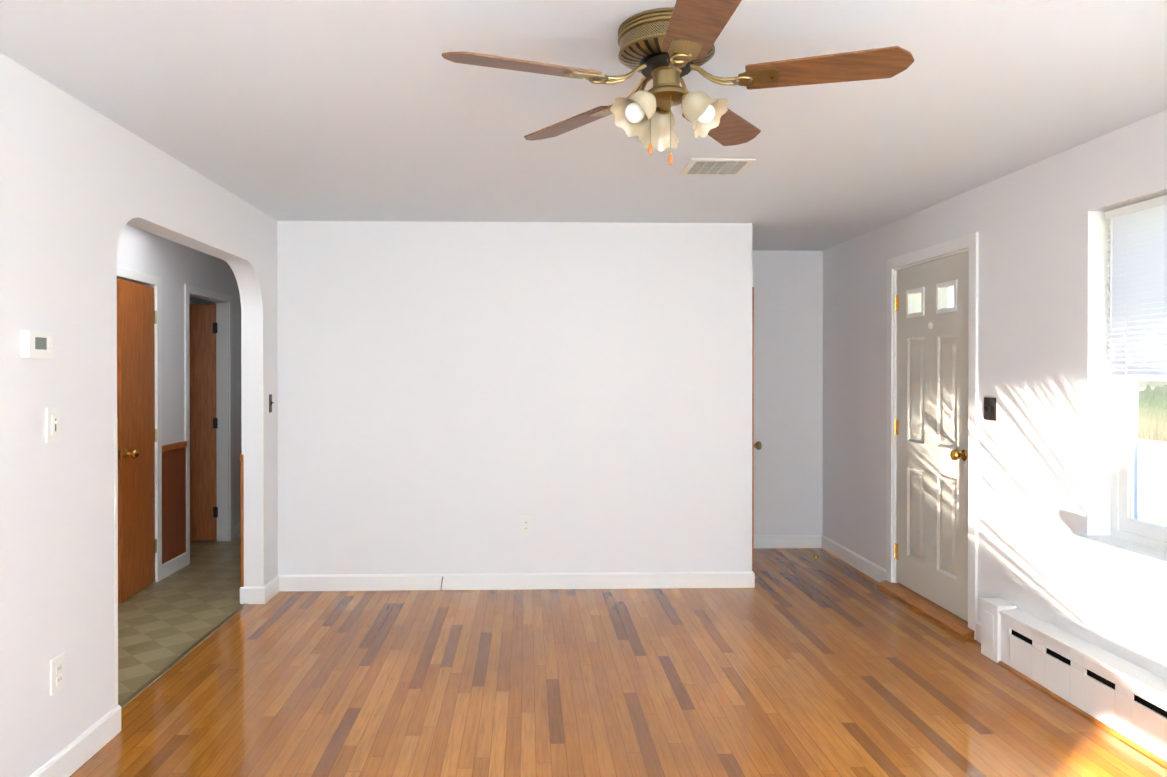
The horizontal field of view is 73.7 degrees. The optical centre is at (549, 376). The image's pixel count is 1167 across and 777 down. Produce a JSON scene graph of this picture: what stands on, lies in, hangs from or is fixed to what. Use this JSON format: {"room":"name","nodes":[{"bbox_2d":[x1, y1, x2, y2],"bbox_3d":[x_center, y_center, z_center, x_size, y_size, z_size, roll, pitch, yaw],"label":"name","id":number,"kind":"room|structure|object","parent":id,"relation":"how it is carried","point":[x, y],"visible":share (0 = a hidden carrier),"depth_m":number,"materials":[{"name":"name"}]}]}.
{"room":"empty living room","nodes":[
{"label":"empty living room","id":0,"kind":"room"},
{"bbox_2d":[0,53,277,776],"bbox_3d":[-1.779,0.209,2.230,0.134,2.440,9.900,0,0,-2],"label":"wall","id":1,"kind":"structure","parent":0,"point":[82,184],"depth_m":2.82,"materials":[{"name":"white paint"}]},
{"bbox_2d":[21,330,52,357],"bbox_3d":[-1.706,-0.105,2.593,0.031,0.088,0.128,0,0,-2],"label":"thermostat","id":2,"kind":"object","parent":1,"relation":"attached to","point":[36,344],"visible":1,"depth_m":2.57,"materials":[{"name":"white plastic"}]},
{"bbox_2d":[46,407,60,442],"bbox_3d":[-1.716,0.169,2.699,0.018,0.120,0.075,0,0,-2],"label":"rocker light switch","id":3,"kind":"object","parent":1,"relation":"attached to","point":[53,424],"visible":1,"depth_m":2.69,"materials":[{"name":"white plastic"}]},
{"bbox_2d":[50,653,64,694],"bbox_3d":[-1.720,1.042,2.724,0.010,0.120,0.075,0,0,-2],"label":"electrical outlet","id":4,"kind":"object","parent":1,"relation":"attached to","point":[57,674],"visible":1,"depth_m":2.72,"materials":[{"name":"white plastic"}]},
{"bbox_2d":[29,705,120,776],"bbox_3d":[-1.647,1.386,0.209,0.014,0.105,5.841,0,0,-2],"label":"baseboard","id":5,"kind":"structure","parent":1,"relation":"attached to","point":[71,758],"depth_m":2.86,"materials":[{"name":"white paint"}]},
{"bbox_2d":[239,445,264,586],"bbox_3d":[-1.961,0.895,5.961,0.028,0.825,2.236,0,0,-2],"label":"trim","id":6,"kind":"structure","parent":1,"relation":"attached to","point":[262,447],"depth_m":4.85,"materials":[{"name":"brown wood"}]},
{"bbox_2d":[257,575,280,603],"bbox_3d":[-1.784,1.364,4.979,0.014,0.105,0.276,0,0,-2],"label":"baseboard","id":7,"kind":"structure","parent":1,"relation":"attached to","point":[264,594],"depth_m":4.92,"materials":[{"name":"white paint"}]},
{"bbox_2d":[269,394,273,412],"bbox_3d":[-1.779,0.174,4.979,0.022,0.115,0.040,0,0,-2],"label":"light switch","id":8,"kind":"object","parent":1,"relation":"attached to","point":[270,402],"visible":1,"depth_m":4.97,"materials":[{"name":"brown metal"}]},
{"bbox_2d":[117,224,241,525],"bbox_3d":[-2.737,0.199,4.554,0.100,2.440,5.000,0,0,-2],"label":"wall","id":9,"kind":"structure","parent":0,"point":[175,266],"depth_m":5.68,"materials":[{"name":"white paint"}]},
{"bbox_2d":[117,279,156,602],"bbox_3d":[-2.687,0.400,5.081,0.185,2.008,0.523,0,0,-2],"label":"door","id":10,"kind":"structure","parent":9,"relation":"in","point":[136,429],"depth_m":5.03,"materials":[{"name":"brown wood"}]},
{"bbox_2d":[162,441,186,563],"bbox_3d":[-2.706,0.896,5.604,0.022,0.825,0.390,0,0,-2],"label":"wall panel","id":11,"kind":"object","parent":9,"relation":"attached to","point":[173,500],"depth_m":5.59,"materials":[{"name":"brown wood"}]},
{"bbox_2d":[117,266,232,581],"bbox_3d":[-2.762,0.363,5.684,0.114,2.100,2.060,0,0,-2],"label":"door frame","id":12,"kind":"structure","parent":9,"relation":"attached to","point":[224,378],"depth_m":6.61,"materials":[{"name":"white paint"}]},
{"bbox_2d":[162,523,240,603],"bbox_3d":[-2.300,1.366,4.572,0.774,0.105,5.000,0,0,-2],"label":"baseboard","id":13,"kind":"structure","parent":9,"relation":"attached to","point":[174,565],"depth_m":5.65,"materials":[{"name":"white paint"}]},
{"bbox_2d":[189,304,217,540],"bbox_3d":[-3.214,0.394,6.522,0.767,2.008,0.279,0,0,-2],"label":"room door","id":14,"kind":"structure","parent":9,"relation":"in","point":[203,462],"depth_m":6.61,"materials":[{"name":"brown wood"}]},
{"bbox_2d":[118,535,241,704],"bbox_3d":[-2.790,1.449,4.558,1.814,0.060,5.200,0,0,-2],"label":"floor","id":15,"kind":"structure","parent":0,"point":[164,622],"depth_m":4.71,"materials":[{"name":"tile"}]},
{"bbox_2d":[120,604,247,708],"bbox_3d":[-1.868,1.419,3.989,0.032,0.004,1.727,0,0,-2],"label":"threshold strip","id":16,"kind":"object","parent":15,"relation":"on","point":[129,699],"depth_m":3.89,"materials":[{"name":"brown wood"}]},
{"bbox_2d":[189,296,215,304],"bbox_3d":[-0.593,0.198,4.665,6.211,2.440,5.300,0,0,-2],"label":"wall","id":17,"kind":"structure","parent":0,"point":[193,300],"depth_m":7.04,"materials":[{"name":"white paint"}]},
{"bbox_2d":[277,221,751,574],"bbox_3d":[-0.221,0.196,5.233,3.153,2.440,0.120,0,0,-2],"label":"wall","id":18,"kind":"structure","parent":0,"point":[458,397],"depth_m":5.17,"materials":[{"name":"white paint"}]},
{"bbox_2d":[281,571,754,590],"bbox_3d":[-0.212,1.363,5.172,3.167,0.105,0.014,0,0,-2],"label":"baseboard","id":19,"kind":"structure","parent":18,"relation":"attached to","point":[614,580],"depth_m":5.16,"materials":[{"name":"white paint"}]},
{"bbox_2d":[520,516,531,534],"bbox_3d":[-0.158,0.993,5.173,0.075,0.120,0.010,0,0,-2],"label":"electrical outlet","id":20,"kind":"object","parent":18,"relation":"attached to","point":[525,525],"visible":1,"depth_m":5.17,"materials":[{"name":"white plastic"}]},
{"bbox_2d":[0,0,1166,250],"bbox_3d":[-0.525,-1.061,2.260,6.211,0.100,10.100,0,0,-2],"label":"ceiling","id":21,"kind":"structure","parent":0,"point":[330,110],"depth_m":2.86,"materials":[{"name":"white paint"}]},
{"bbox_2d":[442,0,913,164],"bbox_3d":[0.341,-0.806,2.208,1.260,0.408,1.206,0,0,-2],"label":"ceiling fan","id":22,"kind":"object","parent":21,"relation":"hanging from","point":[666,49],"visible":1,"depth_m":2.18,"materials":[{"name":"brown wood"}]},
{"bbox_2d":[680,158,755,175],"bbox_3d":[0.807,-1.010,3.769,0.300,0.014,0.280,0,0,-2],"label":"ceiling vent","id":23,"kind":"object","parent":21,"relation":"in","point":[716,166],"visible":0.96,"depth_m":3.74,"materials":[{"name":"white metal"}]},
{"bbox_2d":[69,548,1166,776],"bbox_3d":[0.315,1.461,1.846,4.237,0.060,9.200,0,0,-2],"label":"floor","id":24,"kind":"structure","parent":0,"point":[797,662],"depth_m":3.49,"materials":[{"name":"brown wood"}]},
{"bbox_2d":[752,251,822,534],"bbox_3d":[1.732,0.190,6.433,1.020,2.440,0.100,0,0,-2],"label":"wall","id":25,"kind":"structure","parent":0,"point":[788,386],"depth_m":6.39,"materials":[{"name":"white paint"}]},
{"bbox_2d":[754,535,820,547],"bbox_3d":[1.772,1.358,6.382,0.871,0.105,0.014,0,0,-2],"label":"baseboard","id":26,"kind":"structure","parent":25,"relation":"attached to","point":[760,541],"depth_m":6.38,"materials":[{"name":"white paint"}]},
{"bbox_2d":[823,109,1166,679],"bbox_3d":[2.481,0.211,1.952,0.220,2.440,9.100,0,0,-2],"label":"wall","id":27,"kind":"structure","parent":0,"point":[1042,228],"depth_m":3.74,"materials":[{"name":"white paint"}]},
{"bbox_2d":[821,535,885,582],"bbox_3d":[2.254,1.360,5.821,0.014,0.105,1.165,0,0,-2],"label":"baseboard","id":28,"kind":"structure","parent":27,"relation":"attached to","point":[869,568],"depth_m":5.74,"materials":[{"name":"white paint"}]},
{"bbox_2d":[877,251,973,639],"bbox_3d":[2.387,0.361,4.711,0.350,2.113,1.030,0,0,-2],"label":"entry door","id":29,"kind":"structure","parent":27,"relation":"in","point":[931,543],"depth_m":4.66,"materials":[{"name":"beige paint"}]},
{"bbox_2d":[886,232,978,639],"bbox_3d":[2.394,0.321,4.711,0.236,2.195,1.040,0,0,-2],"label":"door frame","id":30,"kind":"structure","parent":27,"relation":"attached to","point":[970,242],"depth_m":4.30,"materials":[{"name":"white paint"}]},
{"bbox_2d":[984,397,995,420],"bbox_3d":[2.299,0.171,4.079,0.022,0.120,0.100,0,0,-2],"label":"light switch","id":31,"kind":"object","parent":27,"relation":"attached to","point":[989,408],"visible":1,"depth_m":4.07,"materials":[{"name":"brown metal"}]},
{"bbox_2d":[981,598,1166,767],"bbox_3d":[2.341,1.292,1.148,0.105,0.285,5.690,0,0,-2],"label":"baseboard heater","id":32,"kind":"object","parent":27,"relation":"attached to","point":[1124,700],"visible":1,"depth_m":3.29,"materials":[{"name":"white paint"}]},
{"bbox_2d":[1069,533,1166,583],"bbox_3d":[2.377,0.739,2.900,0.157,0.094,1.055,0,0,-2],"label":"window sill","id":33,"kind":"structure","parent":27,"relation":"attached to","point":[1147,561],"depth_m":3.15,"materials":[{"name":"white paint"}]},
{"bbox_2d":[1111,301,1166,550],"bbox_3d":[2.489,-0.009,2.899,0.080,1.410,0.955,0,0,-2],"label":"window","id":34,"kind":"structure","parent":27,"relation":"in","point":[1126,524],"depth_m":3.31,"materials":[{"name":"white glass"}]},
{"bbox_2d":[1105,195,1166,380],"bbox_3d":[2.401,-0.341,2.895,0.046,0.719,0.877,0,0,-2],"label":"window blind","id":35,"kind":"object","parent":34,"relation":"attached to","point":[1137,252],"visible":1,"depth_m":3.17,"materials":[{"name":"white paint"}]},
{"bbox_3d":[1.295,0.193,5.853,0.112,2.440,1.033,0,0,-2],"label":"wall","id":36,"kind":"structure","parent":0,"visible":0},
{"bbox_2d":[752,287,761,570],"bbox_3d":[1.413,0.392,5.786,0.113,2.018,0.830,0,0,-2],"label":"open door","id":37,"kind":"structure","parent":36,"relation":"in","point":[757,445],"depth_m":5.37,"materials":[{"name":"brown wood"}]},
{"label":"outside","id":38,"kind":"structure","parent":0,"visible":0},
{"bbox_2d":[1138,388,1166,525],"bbox_3d":[60.940,1.738,16.592,117.489,0.050,150.000,0,0,-2],"label":"ground","id":39,"kind":"structure","parent":38,"point":[1144,483],"depth_m":12.79,"materials":[{"name":"white plant"}]},
{"bbox_2d":[1138,385,1166,441],"bbox_3d":[16.396,0.889,27.755,1.500,1.565,114.880,0,0,-2],"label":"hedge","id":40,"kind":"object","parent":39,"relation":"on","point":[1159,427],"depth_m":20.63,"materials":[{"name":"green plant"}]}
]}

